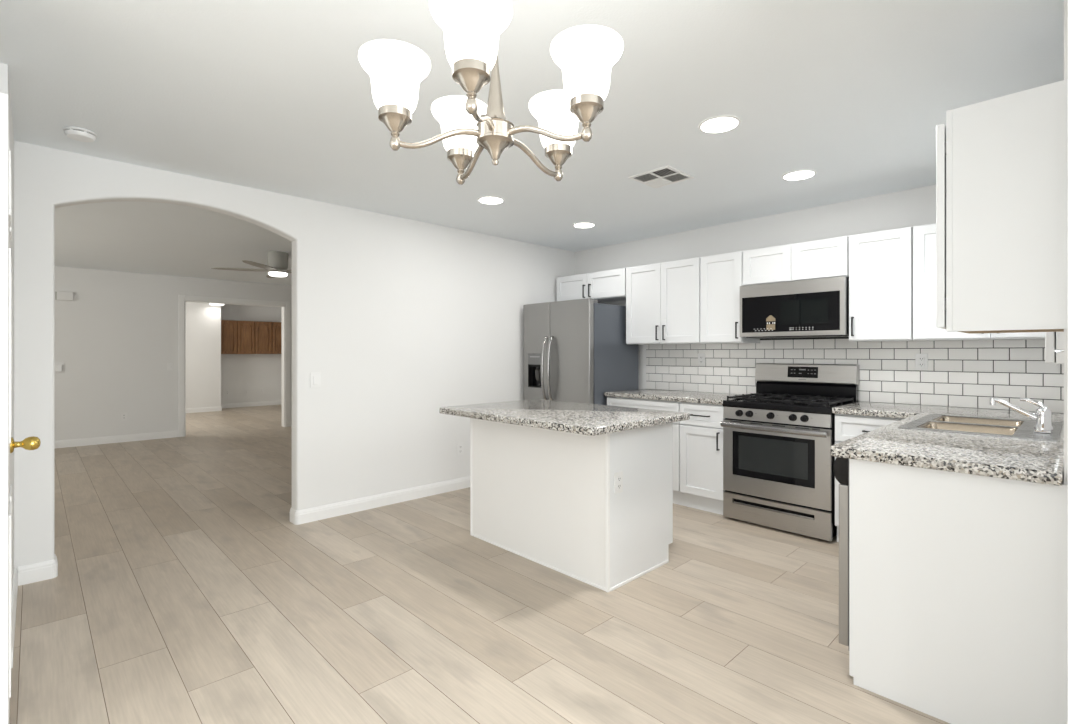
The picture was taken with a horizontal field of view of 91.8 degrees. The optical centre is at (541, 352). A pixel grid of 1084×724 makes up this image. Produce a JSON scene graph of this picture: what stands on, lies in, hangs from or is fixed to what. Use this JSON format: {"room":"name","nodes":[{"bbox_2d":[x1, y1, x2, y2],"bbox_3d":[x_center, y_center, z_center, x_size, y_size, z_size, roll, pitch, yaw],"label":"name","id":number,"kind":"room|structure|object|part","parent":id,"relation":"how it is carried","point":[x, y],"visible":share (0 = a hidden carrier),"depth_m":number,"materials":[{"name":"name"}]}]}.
{"room":"kitchen","nodes":[
{"label":"kitchen","id":0,"kind":"room"},
{"bbox_2d":[0,63,13,588],"bbox_3d":[-3.416,0.058,1.014,3.350,2.440,1.950,0,0,-44],"label":"wall","id":1,"kind":"structure","parent":0,"point":[4,76],"depth_m":2.62,"materials":[{"name":"paint"}]},
{"bbox_2d":[11,568,17,667],"bbox_3d":[-2.515,1.227,2.501,0.014,0.102,1.041,0,0,-44],"label":"baseboard","id":2,"kind":"structure","parent":1,"relation":"attached to","point":[15,578],"depth_m":2.48,"materials":[{"name":"paint"}]},
{"bbox_2d":[0,93,40,723],"bbox_3d":[-1.806,0.257,1.808,0.123,2.018,0.750,0,0,-44],"label":"door","id":3,"kind":"structure","parent":1,"relation":"in","point":[7,444],"depth_m":1.53,"materials":[{"name":"paint"}]},
{"bbox_3d":[-2.004,0.353,2.039,0.085,0.062,0.062,0,0,-44],"label":"knob","id":4,"kind":"part","parent":3,"relation":"part of","materials":[{"name":"gold metal"}]},
{"bbox_2d":[55,266,291,440],"bbox_3d":[-6.008,0.058,7.603,7.000,2.440,0.120,0,0,-44],"label":"wall","id":5,"kind":"structure","parent":0,"point":[117,337],"depth_m":7.49,"materials":[{"name":"paint"}]},
{"bbox_2d":[55,363,63,372],"bbox_3d":[-6.483,0.203,7.038,0.130,0.140,0.030,0,0,-44],"label":"thermostat","id":6,"kind":"object","parent":5,"relation":"attached to","point":[59,367],"visible":0.52,"depth_m":7.04,"materials":[{"name":"paint"}]},
{"bbox_2d":[55,291,72,300],"bbox_3d":[-6.434,-0.764,7.075,0.177,0.115,0.045,0,0,-44],"label":"door chime","id":7,"kind":"object","parent":5,"relation":"attached to","point":[67,296],"visible":1,"depth_m":7.06,"materials":[{"name":"paint"}]},
{"bbox_2d":[55,430,178,448],"bbox_3d":[-6.962,1.227,6.585,4.013,0.102,0.014,0,0,-44],"label":"baseboard","id":8,"kind":"structure","parent":5,"relation":"attached to","point":[166,434],"depth_m":7.46,"materials":[{"name":"paint"}]},
{"bbox_2d":[121,412,126,420],"bbox_3d":[-5.989,0.913,7.531,0.072,0.116,0.009,0,0,-44],"label":"wall outlet","id":9,"kind":"object","parent":5,"relation":"attached to","point":[123,415],"visible":1,"depth_m":7.53,"materials":[{"name":"white plastic"}]},
{"bbox_2d":[178,295,289,436],"bbox_3d":[-4.990,0.197,8.591,1.610,2.163,0.158,0,0,-44],"label":"trim","id":10,"kind":"structure","parent":5,"relation":"attached to","point":[182,299],"depth_m":8.40,"materials":[{"name":"paint"}]},
{"bbox_2d":[186,302,281,407],"bbox_3d":[-7.673,0.058,11.491,4.220,2.440,0.720,0,0,-44],"label":"wall","id":11,"kind":"structure","parent":0,"point":[209,372],"depth_m":12.12,"materials":[{"name":"paint"}]},
{"bbox_2d":[186,400,281,412],"bbox_3d":[-7.633,1.227,11.436,4.000,0.102,0.614,0,0,-44],"label":"baseboard","id":12,"kind":"structure","parent":11,"relation":"attached to","point":[263,403],"depth_m":12.24,"materials":[{"name":"paint"}]},
{"bbox_2d":[221,320,253,353],"bbox_3d":[-7.091,-0.357,12.155,0.728,0.770,0.331,0,0,-44],"label":"upper cabinet","id":13,"kind":"object","parent":11,"relation":"attached to","point":[237,337],"visible":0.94,"depth_m":12.05,"materials":[{"name":"brown wood"}]},
{"bbox_3d":[-7.119,-0.357,11.918,0.342,0.746,0.028,0,0,-44],"label":"door","id":14,"kind":"part","parent":13,"relation":"part of","materials":[{"name":"brown wood"}]},
{"bbox_3d":[-6.857,-0.357,12.172,0.352,0.746,0.028,0,0,-44],"label":"door","id":15,"kind":"part","parent":13,"relation":"part of","materials":[{"name":"brown wood"}]},
{"bbox_2d":[254,321,281,353],"bbox_3d":[-6.569,-0.357,12.662,0.723,0.770,0.331,0,0,-44],"label":"upper cabinet","id":16,"kind":"object","parent":11,"relation":"attached to","point":[267,335],"visible":0.84,"depth_m":12.49,"materials":[{"name":"brown wood"}]},
{"bbox_3d":[-6.591,-0.357,12.429,0.352,0.746,0.028,0,0,-44],"label":"door","id":17,"kind":"part","parent":16,"relation":"part of","materials":[{"name":"brown wood"}]},
{"bbox_3d":[-6.331,-0.357,12.681,0.337,0.746,0.028,0,0,-44],"label":"door","id":18,"kind":"part","parent":16,"relation":"part of","materials":[{"name":"brown wood"}]},
{"bbox_2d":[14,141,574,572],"bbox_3d":[-2.182,0.058,3.656,7.000,2.440,0.125,0,0,-44],"label":"wall","id":19,"kind":"structure","parent":0,"point":[401,320],"depth_m":4.17,"materials":[{"name":"paint"}]},
{"bbox_2d":[18,554,57,585],"bbox_3d":[-3.716,1.227,2.169,2.526,0.102,0.153,0,0,-44],"label":"baseboard","id":20,"kind":"structure","parent":19,"relation":"attached to","point":[36,572],"depth_m":2.94,"materials":[{"name":"paint"}]},
{"bbox_2d":[310,372,320,387],"bbox_3d":[-1.725,0.208,4.004,0.078,0.116,0.010,0,0,-44],"label":"light switch","id":21,"kind":"object","parent":19,"relation":"attached to","point":[315,378],"visible":1,"depth_m":4.00,"materials":[{"name":"white plastic"}]},
{"bbox_2d":[289,476,469,524],"bbox_3d":[-0.777,1.227,5.017,3.069,0.102,0.153,0,0,-44],"label":"baseboard","id":22,"kind":"structure","parent":19,"relation":"attached to","point":[308,515],"depth_m":4.32,"materials":[{"name":"paint"}]},
{"bbox_2d":[457,443,462,455],"bbox_3d":[-0.767,0.903,4.934,0.072,0.116,0.009,0,0,-44],"label":"wall outlet","id":23,"kind":"object","parent":19,"relation":"attached to","point":[459,445],"visible":1,"depth_m":4.93,"materials":[{"name":"white plastic"}]},
{"bbox_2d":[9,405,949,723],"bbox_3d":[-3.315,1.308,4.351,8.244,0.060,17.300,0,0,-44],"label":"floor","id":24,"kind":"structure","parent":0,"point":[185,590],"depth_m":2.56,"materials":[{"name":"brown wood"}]},
{"bbox_2d":[470,418,672,591],"bbox_3d":[0.166,0.842,3.474,0.670,0.873,1.231,0,0,-44],"label":"kitchen island","id":25,"kind":"object","parent":24,"relation":"on","point":[545,497],"visible":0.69,"depth_m":3.08,"materials":[{"name":"paint"}]},
{"bbox_2d":[439,399,689,435],"bbox_3d":[0.105,0.384,3.352,0.924,0.040,1.355,0,0,-44],"label":"island countertop","id":26,"kind":"structure","parent":25,"relation":"on","point":[571,417],"depth_m":3.09,"materials":[{"name":"stone"}]},
{"bbox_2d":[614,471,622,493],"bbox_3d":[0.418,0.706,2.861,0.072,0.116,0.009,0,0,-44],"label":"wall outlet","id":27,"kind":"object","parent":25,"relation":"attached to","point":[618,476],"visible":1,"depth_m":2.85,"materials":[{"name":"white plastic"}]},
{"bbox_3d":[0.580,0.842,3.028,0.629,0.873,0.005,0,0,-44],"label":"panel","id":28,"kind":"part","parent":25,"relation":"part of","materials":[{"name":"white wood"}]},
{"bbox_2d":[524,298,637,404],"bbox_3d":[0.358,0.391,5.339,0.840,1.775,0.917,0,0,-44],"label":"refrigerator","id":29,"kind":"object","parent":24,"relation":"on","point":[577,350],"visible":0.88,"depth_m":5.03,"materials":[{"name":"grey metal"}]},
{"bbox_3d":[-0.038,0.353,5.299,0.065,1.700,0.380,0,0,-44],"label":"door","id":30,"kind":"part","parent":29,"relation":"part of","materials":[{"name":"metal"}]},
{"bbox_3d":[-0.045,0.218,5.308,0.036,0.140,0.047,0,0,-44],"label":"dispenser lever","id":31,"kind":"part","parent":29,"relation":"part of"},
{"bbox_3d":[0.022,0.153,5.145,0.086,0.641,0.034,0,0,-44],"label":"handle","id":32,"kind":"part","parent":29,"relation":"part of","materials":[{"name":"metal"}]},
{"bbox_3d":[0.079,0.153,5.086,0.086,0.641,0.034,0,0,-44],"label":"handle","id":33,"kind":"part","parent":29,"relation":"part of","materials":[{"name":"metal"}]},
{"bbox_3d":[0.276,0.353,4.975,0.065,1.700,0.508,0,0,-44],"label":"door","id":34,"kind":"part","parent":29,"relation":"part of","materials":[{"name":"metal"}]},
{"bbox_2d":[607,396,682,505],"bbox_3d":[1.081,0.842,4.837,0.660,0.873,0.768,0,0,-44],"label":"base cabinet","id":35,"kind":"object","parent":24,"relation":"on","point":[611,401],"visible":0.03,"depth_m":4.43,"materials":[{"name":"white wood"}]},
{"bbox_3d":[0.875,0.501,4.638,0.019,0.170,0.761,0,0,-44],"label":"drawer","id":36,"kind":"part","parent":35,"relation":"part of","materials":[{"name":"white wood"}]},
{"bbox_2d":[604,389,741,404],"bbox_3d":[1.219,0.384,4.703,0.642,0.040,1.175,0,0,-44],"label":"countertop","id":37,"kind":"structure","parent":35,"relation":"on","point":[651,394],"depth_m":4.60,"materials":[{"name":"stone"}]},
{"bbox_3d":[1.008,0.874,4.501,0.019,0.553,0.379,0,0,-44],"label":"door","id":38,"kind":"part","parent":35,"relation":"part of","materials":[{"name":"white wood"}]},
{"bbox_2d":[680,402,724,514],"bbox_3d":[1.486,0.842,4.420,0.660,0.873,0.391,0,0,-44],"label":"base cabinet","id":39,"kind":"object","parent":24,"relation":"on","point":[701,436],"visible":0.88,"depth_m":4.22,"materials":[{"name":"white wood"}]},
{"bbox_3d":[1.280,0.501,4.220,0.019,0.170,0.384,0,0,-44],"label":"drawer","id":40,"kind":"part","parent":39,"relation":"part of","materials":[{"name":"white wood"}]},
{"bbox_3d":[1.280,0.874,4.220,0.019,0.553,0.384,0,0,-44],"label":"door","id":41,"kind":"part","parent":39,"relation":"part of","materials":[{"name":"white wood"}]},
{"bbox_3d":[1.369,0.690,4.090,0.034,0.140,0.010,0,0,-44],"label":"handle","id":42,"kind":"part","parent":39,"relation":"part of","materials":[{"name":"black metal"}]},
{"bbox_2d":[720,363,859,540],"bbox_3d":[1.870,0.683,3.978,0.708,1.190,0.762,0,0,-44],"label":"gas stove","id":43,"kind":"object","parent":24,"relation":"on","point":[778,439],"visible":0.99,"depth_m":3.81,"materials":[{"name":"silver metal"}]},
{"bbox_3d":[1.475,0.452,3.941,0.040,0.051,0.051,0,0,-44],"label":"knob","id":44,"kind":"part","parent":43,"relation":"part of","materials":[{"name":"black plastic"}]},
{"bbox_3d":[1.530,0.452,3.885,0.040,0.051,0.051,0,0,-44],"label":"knob","id":45,"kind":"part","parent":43,"relation":"part of","materials":[{"name":"black plastic"}]},
{"bbox_3d":[1.637,0.452,3.773,0.040,0.051,0.051,0,0,-44],"label":"knob","id":46,"kind":"part","parent":43,"relation":"part of","materials":[{"name":"black plastic"}]},
{"bbox_3d":[1.635,0.543,3.756,0.060,0.040,0.743,0,0,-44],"label":"handle","id":47,"kind":"part","parent":43,"relation":"part of","materials":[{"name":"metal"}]},
{"bbox_3d":[1.669,1.163,3.783,0.026,0.186,0.758,0,0,-44],"label":"storage drawer","id":48,"kind":"part","parent":43,"relation":"part of","materials":[{"name":"metal"}]},
{"bbox_3d":[1.669,0.784,3.783,0.026,0.540,0.758,0,0,-44],"label":"oven door","id":49,"kind":"part","parent":43,"relation":"part of","materials":[{"name":"metal"}]},
{"bbox_3d":[1.669,0.457,3.783,0.030,0.086,0.758,0,0,-44],"label":"control panel","id":50,"kind":"part","parent":43,"relation":"part of","materials":[{"name":"metal"}]},
{"bbox_2d":[723,397,855,414],"bbox_3d":[1.878,0.389,3.986,0.621,0.048,0.762,0,0,-44],"label":"cooktop","id":51,"kind":"object","parent":43,"relation":"in","point":[775,406],"depth_m":3.81,"materials":[{"name":"black metal"}]},
{"bbox_3d":[1.744,0.452,3.663,0.040,0.051,0.051,0,0,-44],"label":"knob","id":52,"kind":"part","parent":43,"relation":"part of","materials":[{"name":"black plastic"}]},
{"bbox_3d":[1.798,0.452,3.608,0.040,0.051,0.051,0,0,-44],"label":"knob","id":53,"kind":"part","parent":43,"relation":"part of","materials":[{"name":"black plastic"}]},
{"bbox_3d":[1.942,0.365,3.712,0.116,0.019,0.116,0,0,-44],"label":"burner","id":54,"kind":"part","parent":43,"relation":"part of","materials":[{"name":"metal"}]},
{"bbox_2d":[834,457,848,645],"bbox_3d":[1.614,0.844,2.096,0.600,0.868,0.642,0,0,-44],"label":"dishwasher","id":55,"kind":"object","parent":24,"relation":"on","point":[841,465],"visible":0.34,"depth_m":2.09,"materials":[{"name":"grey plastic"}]},
{"bbox_3d":[1.409,0.467,2.308,0.600,0.113,0.053,0,0,-44],"label":"control panel","id":56,"kind":"part","parent":55,"relation":"part of","materials":[{"name":"black plastic"}]},
{"bbox_3d":[1.415,0.845,2.301,0.600,0.637,0.035,0,0,-44],"label":"door panel","id":57,"kind":"part","parent":55,"relation":"part of","materials":[{"name":"metal"}]},
{"bbox_2d":[835,414,902,541],"bbox_3d":[2.341,0.842,3.537,0.660,0.873,0.507,0,0,-44],"label":"base cabinet","id":58,"kind":"object","parent":24,"relation":"on","point":[847,427],"visible":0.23,"depth_m":3.45,"materials":[{"name":"white wood"}]},
{"bbox_3d":[2.135,0.874,3.338,0.019,0.553,0.500,0,0,-44],"label":"door","id":59,"kind":"part","parent":58,"relation":"part of","materials":[{"name":"white wood"}]},
{"bbox_3d":[2.135,0.501,3.338,0.019,0.170,0.500,0,0,-44],"label":"drawer","id":60,"kind":"part","parent":58,"relation":"part of","materials":[{"name":"white wood"}]},
{"bbox_2d":[831,401,1063,485],"bbox_3d":[1.984,0.384,2.769,2.236,0.040,1.123,0,0,-44],"label":"countertop","id":61,"kind":"structure","parent":58,"relation":"on","point":[1020,459],"depth_m":2.02,"materials":[{"name":"stone"}]},
{"bbox_2d":[898,413,1062,440],"bbox_3d":[2.215,0.447,2.640,0.820,0.174,0.554,0,0,-44],"label":"sink","id":62,"kind":"object","parent":61,"relation":"in","point":[1002,427],"visible":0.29,"depth_m":2.66,"materials":[{"name":"metal"}]},
{"bbox_3d":[2.053,0.449,2.538,0.337,0.170,0.352,0,0,-44],"label":"bowl","id":63,"kind":"part","parent":62,"relation":"part of","materials":[{"name":"metal"}]},
{"bbox_3d":[2.322,0.449,2.799,0.337,0.170,0.352,0,0,-44],"label":"bowl","id":64,"kind":"part","parent":62,"relation":"part of","materials":[{"name":"metal"}]},
{"bbox_2d":[990,397,1052,433],"bbox_3d":[2.258,0.286,2.481,0.200,0.148,0.223,0,0,-44],"label":"kitchen faucet","id":65,"kind":"object","parent":61,"relation":"on","point":[1042,416],"visible":1,"depth_m":2.42,"materials":[{"name":"silver metal"}]},
{"bbox_3d":[2.248,0.268,2.496,0.028,0.104,0.186,0,0,-42],"label":"spout","id":66,"kind":"part","parent":65,"relation":"part of","materials":[{"name":"silver metal"}]},
{"bbox_3d":[2.294,0.246,2.444,0.036,0.068,0.105,0,0,-44],"label":"lever","id":67,"kind":"part","parent":65,"relation":"part of","materials":[{"name":"silver metal"}]},
{"bbox_3d":[2.313,0.355,2.424,0.200,0.010,0.056,0,0,-44],"label":"plate","id":68,"kind":"part","parent":65,"relation":"part of","materials":[{"name":"silver metal"}]},
{"bbox_2d":[849,459,1067,723],"bbox_3d":[1.414,0.842,1.835,0.041,0.873,0.602,0,0,-44],"label":"peninsula end panel","id":69,"kind":"object","parent":24,"relation":"on","point":[958,582],"visible":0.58,"depth_m":1.80,"materials":[{"name":"white wood"}]},
{"bbox_2d":[0,0,1063,285],"bbox_3d":[-3.347,-1.212,4.319,8.050,0.100,17.300,0,0,-44],"label":"ceiling","id":70,"kind":"structure","parent":0,"point":[275,96],"depth_m":2.47,"materials":[{"name":"paint"}]},
{"bbox_2d":[63,126,96,141],"bbox_3d":[-2.422,-1.141,2.758,0.132,0.042,0.132,0,0,-44],"label":"smoke detector","id":71,"kind":"object","parent":70,"relation":"attached to","point":[75,133],"visible":1,"depth_m":2.73,"materials":[{"name":"white plastic"}]},
{"bbox_2d":[209,303,223,305],"bbox_3d":[-7.017,-1.091,11.346,0.300,0.142,0.300,0,0,-44],"label":"flush ceiling light","id":72,"kind":"object","parent":70,"relation":"attached to","point":[213,304],"visible":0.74,"depth_m":11.26,"materials":[{"name":"glass"}]},
{"bbox_2d":[211,251,291,277],"bbox_3d":[-3.067,-1.026,6.151,1.287,0.272,1.288,0,0,-44],"label":"ceiling fan","id":73,"kind":"object","parent":70,"relation":"hanging from","point":[277,261],"visible":0.92,"depth_m":6.01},
{"bbox_3d":[-3.427,-0.952,5.998,0.610,0.013,0.116,0,0,-17],"label":"blade","id":74,"kind":"part","parent":73,"relation":"part of","materials":[{"name":"wood"}]},
{"bbox_3d":[-3.075,-0.952,5.733,0.116,0.013,0.610,0,0,1],"label":"blade","id":75,"kind":"part","parent":73,"relation":"part of","materials":[{"name":"wood"}]},
{"bbox_2d":[358,0,623,184],"bbox_3d":[-0.100,-0.801,1.248,0.574,0.722,0.587,0,0,-44],"label":"chandelier","id":76,"kind":"object","parent":70,"relation":"hanging from","point":[586,55],"visible":1,"depth_m":1.14,"materials":[{"name":"white glass"}]},
{"bbox_3d":[-0.332,-0.605,1.187,0.158,0.116,0.158,0,0,-44],"label":"lamp shade","id":77,"kind":"part","parent":76,"relation":"part of","materials":[{"name":"white glass"}]},
{"bbox_3d":[-0.244,-0.489,1.207,0.204,0.063,0.025,0,0,-13],"label":"arm","id":78,"kind":"part","parent":76,"relation":"part of","materials":[{"name":"silver metal"}]},
{"bbox_3d":[-0.221,-0.605,1.429,0.158,0.116,0.158,0,0,-44],"label":"lamp shade","id":79,"kind":"part","parent":76,"relation":"part of","materials":[{"name":"white glass"}]},
{"bbox_3d":[-0.175,-0.489,1.352,0.025,0.063,0.204,0,0,-31],"label":"arm","id":80,"kind":"part","parent":76,"relation":"part of","materials":[{"name":"silver metal"}]},
{"bbox_3d":[-0.135,-0.605,1.007,0.158,0.116,0.158,0,0,-44],"label":"lamp shade","id":81,"kind":"part","parent":76,"relation":"part of","materials":[{"name":"white glass"}]},
{"bbox_3d":[-0.127,-0.489,1.097,0.025,0.063,0.204,0,0,5],"label":"arm","id":82,"kind":"part","parent":76,"relation":"part of","materials":[{"name":"silver metal"}]},
{"bbox_3d":[-0.015,-0.489,1.332,0.025,0.063,0.204,0,0,41],"label":"arm","id":83,"kind":"part","parent":76,"relation":"part of","materials":[{"name":"silver metal"}]},
{"bbox_3d":[0.014,-0.489,1.173,0.204,0.063,0.025,0,0,23],"label":"arm","id":84,"kind":"part","parent":76,"relation":"part of","materials":[{"name":"silver metal"}]},
{"bbox_3d":[0.044,-0.605,1.399,0.158,0.116,0.158,0,0,-44],"label":"lamp shade","id":85,"kind":"part","parent":76,"relation":"part of","materials":[{"name":"white glass"}]},
{"bbox_3d":[0.097,-0.605,1.138,0.158,0.116,0.158,0,0,-44],"label":"lamp shade","id":86,"kind":"part","parent":76,"relation":"part of","materials":[{"name":"white glass"}]},
{"bbox_2d":[478,196,503,203],"bbox_3d":[-0.387,-1.159,3.995,0.204,0.006,0.204,0,0,-44],"label":"recessed light","id":87,"kind":"object","parent":70,"relation":"in","point":[486,199],"visible":1,"depth_m":3.99,"materials":[{"name":"paint"}]},
{"bbox_2d":[573,222,594,227],"bbox_3d":[0.382,-1.159,4.772,0.204,0.006,0.204,0,0,-44],"label":"recessed light","id":88,"kind":"object","parent":70,"relation":"in","point":[580,224],"visible":1,"depth_m":4.77,"materials":[{"name":"paint"}]},
{"bbox_2d":[628,165,693,187],"bbox_3d":[0.787,-1.158,3.469,0.313,0.008,0.305,0,0,-44],"label":"ceiling vent","id":89,"kind":"object","parent":70,"relation":"in","point":[665,175],"visible":1,"depth_m":3.46,"materials":[{"name":"metal"}]},
{"bbox_2d":[698,115,740,132],"bbox_3d":[0.901,-1.159,2.671,0.204,0.006,0.204,0,0,-44],"label":"recessed light","id":90,"kind":"object","parent":70,"relation":"in","point":[723,123],"visible":1,"depth_m":2.66,"materials":[{"name":"paint"}]},
{"bbox_2d":[782,169,816,180],"bbox_3d":[1.677,-1.159,3.431,0.204,0.006,0.204,0,0,-44],"label":"recessed light","id":91,"kind":"object","parent":70,"relation":"in","point":[798,174],"visible":1,"depth_m":3.42,"materials":[{"name":"paint"}]},
{"bbox_2d":[575,185,1055,412],"bbox_3d":[1.871,0.058,4.590,0.120,2.440,4.425,0,0,-44],"label":"wall","id":92,"kind":"structure","parent":0,"point":[917,206],"depth_m":4.44,"materials":[{"name":"paint"}]},
{"bbox_2d":[557,268,625,302],"bbox_3d":[0.592,-0.690,5.540,0.375,0.280,0.937,0,0,-44],"label":"upper cabinet","id":93,"kind":"object","parent":92,"relation":"attached to","point":[608,285],"visible":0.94,"depth_m":5.39,"materials":[{"name":"white wood"}]},
{"bbox_3d":[0.322,-0.691,5.611,0.019,0.267,0.451,0,0,-44],"label":"door","id":94,"kind":"part","parent":93,"relation":"part of","materials":[{"name":"white wood"}]},
{"bbox_3d":[0.646,-0.691,5.277,0.019,0.267,0.475,0,0,-44],"label":"door","id":95,"kind":"part","parent":93,"relation":"part of","materials":[{"name":"white wood"}]},
{"bbox_2d":[626,257,709,344],"bbox_3d":[1.194,-0.457,4.919,0.375,0.747,0.787,0,0,-44],"label":"upper cabinet","id":96,"kind":"object","parent":92,"relation":"attached to","point":[663,299],"visible":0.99,"depth_m":4.78,"materials":[{"name":"white wood"}]},
{"bbox_3d":[0.955,-0.458,4.958,0.019,0.734,0.389,0,0,-44],"label":"door","id":97,"kind":"part","parent":96,"relation":"part of","materials":[{"name":"white wood"}]},
{"bbox_3d":[1.053,-0.184,4.819,0.034,0.135,0.010,0,0,-44],"label":"handle","id":98,"kind":"part","parent":96,"relation":"part of","materials":[{"name":"black metal"}]},
{"bbox_3d":[1.104,-0.184,4.766,0.034,0.135,0.010,0,0,-44],"label":"handle","id":99,"kind":"part","parent":96,"relation":"part of","materials":[{"name":"black metal"}]},
{"bbox_3d":[1.227,-0.458,4.678,0.019,0.734,0.387,0,0,-44],"label":"door","id":100,"kind":"part","parent":96,"relation":"part of","materials":[{"name":"white wood"}]},
{"bbox_2d":[698,353,704,365],"bbox_3d":[1.482,0.063,4.887,0.009,0.116,0.072,0,0,-44],"label":"wall outlet","id":101,"kind":"object","parent":92,"relation":"attached to","point":[701,356],"visible":1,"depth_m":4.88,"materials":[{"name":"white plastic"}]},
{"bbox_2d":[700,251,759,343],"bbox_3d":[1.600,-0.457,4.500,0.375,0.747,0.374,0,0,-44],"label":"upper cabinet","id":102,"kind":"object","parent":92,"relation":"attached to","point":[721,275],"visible":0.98,"depth_m":4.40,"materials":[{"name":"white wood"}]},
{"bbox_3d":[1.496,-0.458,4.399,0.019,0.734,0.366,0,0,-44],"label":"door","id":103,"kind":"part","parent":102,"relation":"part of","materials":[{"name":"white wood"}]},
{"bbox_3d":[1.582,-0.184,4.273,0.034,0.135,0.010,0,0,-44],"label":"handle","id":104,"kind":"part","parent":102,"relation":"part of","materials":[{"name":"black metal"}]},
{"bbox_2d":[743,236,848,285],"bbox_3d":[2.011,-0.685,4.100,0.341,0.290,0.767,0,0,-44],"label":"upper cabinet","id":105,"kind":"object","parent":92,"relation":"attached to","point":[824,258],"visible":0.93,"depth_m":3.95,"materials":[{"name":"white wood"}]},
{"bbox_3d":[1.762,-0.686,4.125,0.019,0.277,0.375,0,0,-44],"label":"door","id":106,"kind":"part","parent":105,"relation":"part of","materials":[{"name":"white wood"}]},
{"bbox_2d":[740,276,848,337],"bbox_3d":[1.990,-0.329,4.076,0.401,0.414,0.758,0,0,-44],"label":"microwave oven","id":107,"kind":"object","parent":105,"relation":"attached to","point":[813,307],"visible":0.98,"depth_m":3.91,"materials":[{"name":"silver metal"}]},
{"bbox_3d":[1.857,-0.299,3.954,0.034,0.278,0.708,0,0,-44],"label":"glass","id":108,"kind":"part","parent":107,"relation":"part of","materials":[{"name":"black glass"}]},
{"bbox_2d":[846,277,848,334],"bbox_3d":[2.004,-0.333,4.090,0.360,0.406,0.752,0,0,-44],"label":"handle","id":109,"kind":"object","parent":107,"relation":"in","point":[847,278],"depth_m":3.72,"materials":[{"name":"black metal"}]},
{"bbox_3d":[2.027,-0.686,3.852,0.019,0.277,0.381,0,0,-44],"label":"door","id":110,"kind":"part","parent":105,"relation":"part of","materials":[{"name":"white wood"}]},
{"bbox_2d":[646,337,1063,412],"bbox_3d":[2.120,0.120,4.241,0.007,0.485,3.052,0,0,-44],"label":"backsplash","id":111,"kind":"structure","parent":92,"relation":"attached to","point":[962,373],"depth_m":3.77,"materials":[{"name":"white tile"}]},
{"bbox_2d":[849,227,916,341],"bbox_3d":[2.397,-0.457,3.677,0.375,0.747,0.372,0,0,-44],"label":"upper cabinet","id":112,"kind":"object","parent":92,"relation":"attached to","point":[880,262],"visible":1,"depth_m":3.57,"materials":[{"name":"white wood"}]},
{"bbox_3d":[2.167,-0.184,3.669,0.034,0.135,0.010,0,0,-44],"label":"handle","id":113,"kind":"part","parent":112,"relation":"part of","materials":[{"name":"black metal"}]},
{"bbox_2d":[915,354,927,369],"bbox_3d":[2.655,0.063,3.677,0.009,0.116,0.072,0,0,-44],"label":"wall outlet","id":114,"kind":"object","parent":92,"relation":"attached to","point":[921,360],"visible":1,"depth_m":3.67,"materials":[{"name":"white plastic"}]},
{"bbox_2d":[913,223,1044,340],"bbox_3d":[2.784,-0.457,3.277,0.375,0.747,0.734,0,0,-44],"label":"upper cabinet","id":115,"kind":"object","parent":92,"relation":"attached to","point":[924,236],"visible":0.27,"depth_m":3.38,"materials":[{"name":"white wood"}]},
{"bbox_3d":[2.563,-0.458,3.299,0.019,0.734,0.386,0,0,-44],"label":"door","id":116,"kind":"part","parent":115,"relation":"part of","materials":[{"name":"white wood"}]},
{"bbox_3d":[2.816,-0.458,3.038,0.019,0.734,0.337,0,0,-44],"label":"door","id":117,"kind":"part","parent":115,"relation":"part of","materials":[{"name":"white wood"}]},
{"bbox_2d":[1064,0,1083,723],"bbox_3d":[2.093,0.058,1.976,3.200,2.440,0.163,0,0,-44],"label":"wall","id":118,"kind":"structure","parent":0,"point":[1075,7],"depth_m":0.90,"materials":[{"name":"paint"}]},
{"bbox_2d":[936,79,1067,333],"bbox_3d":[1.666,-0.457,1.911,0.503,0.765,0.364,0,0,-44],"label":"upper cabinet","id":119,"kind":"object","parent":118,"relation":"attached to","point":[1002,162],"visible":0.85,"depth_m":1.72,"materials":[{"name":"white wood"}]},
{"bbox_3d":[1.575,-0.448,2.018,0.472,0.716,0.024,0,0,-44],"label":"door","id":120,"kind":"part","parent":119,"relation":"part of","materials":[{"name":"white wood"}]},
{"bbox_2d":[1045,332,1063,363],"bbox_3d":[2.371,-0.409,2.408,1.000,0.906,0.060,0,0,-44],"label":"light switch","id":121,"kind":"object","parent":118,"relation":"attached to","point":[1054,341],"visible":0.22,"depth_m":2.07,"materials":[{"name":"white plastic"}]}
]}

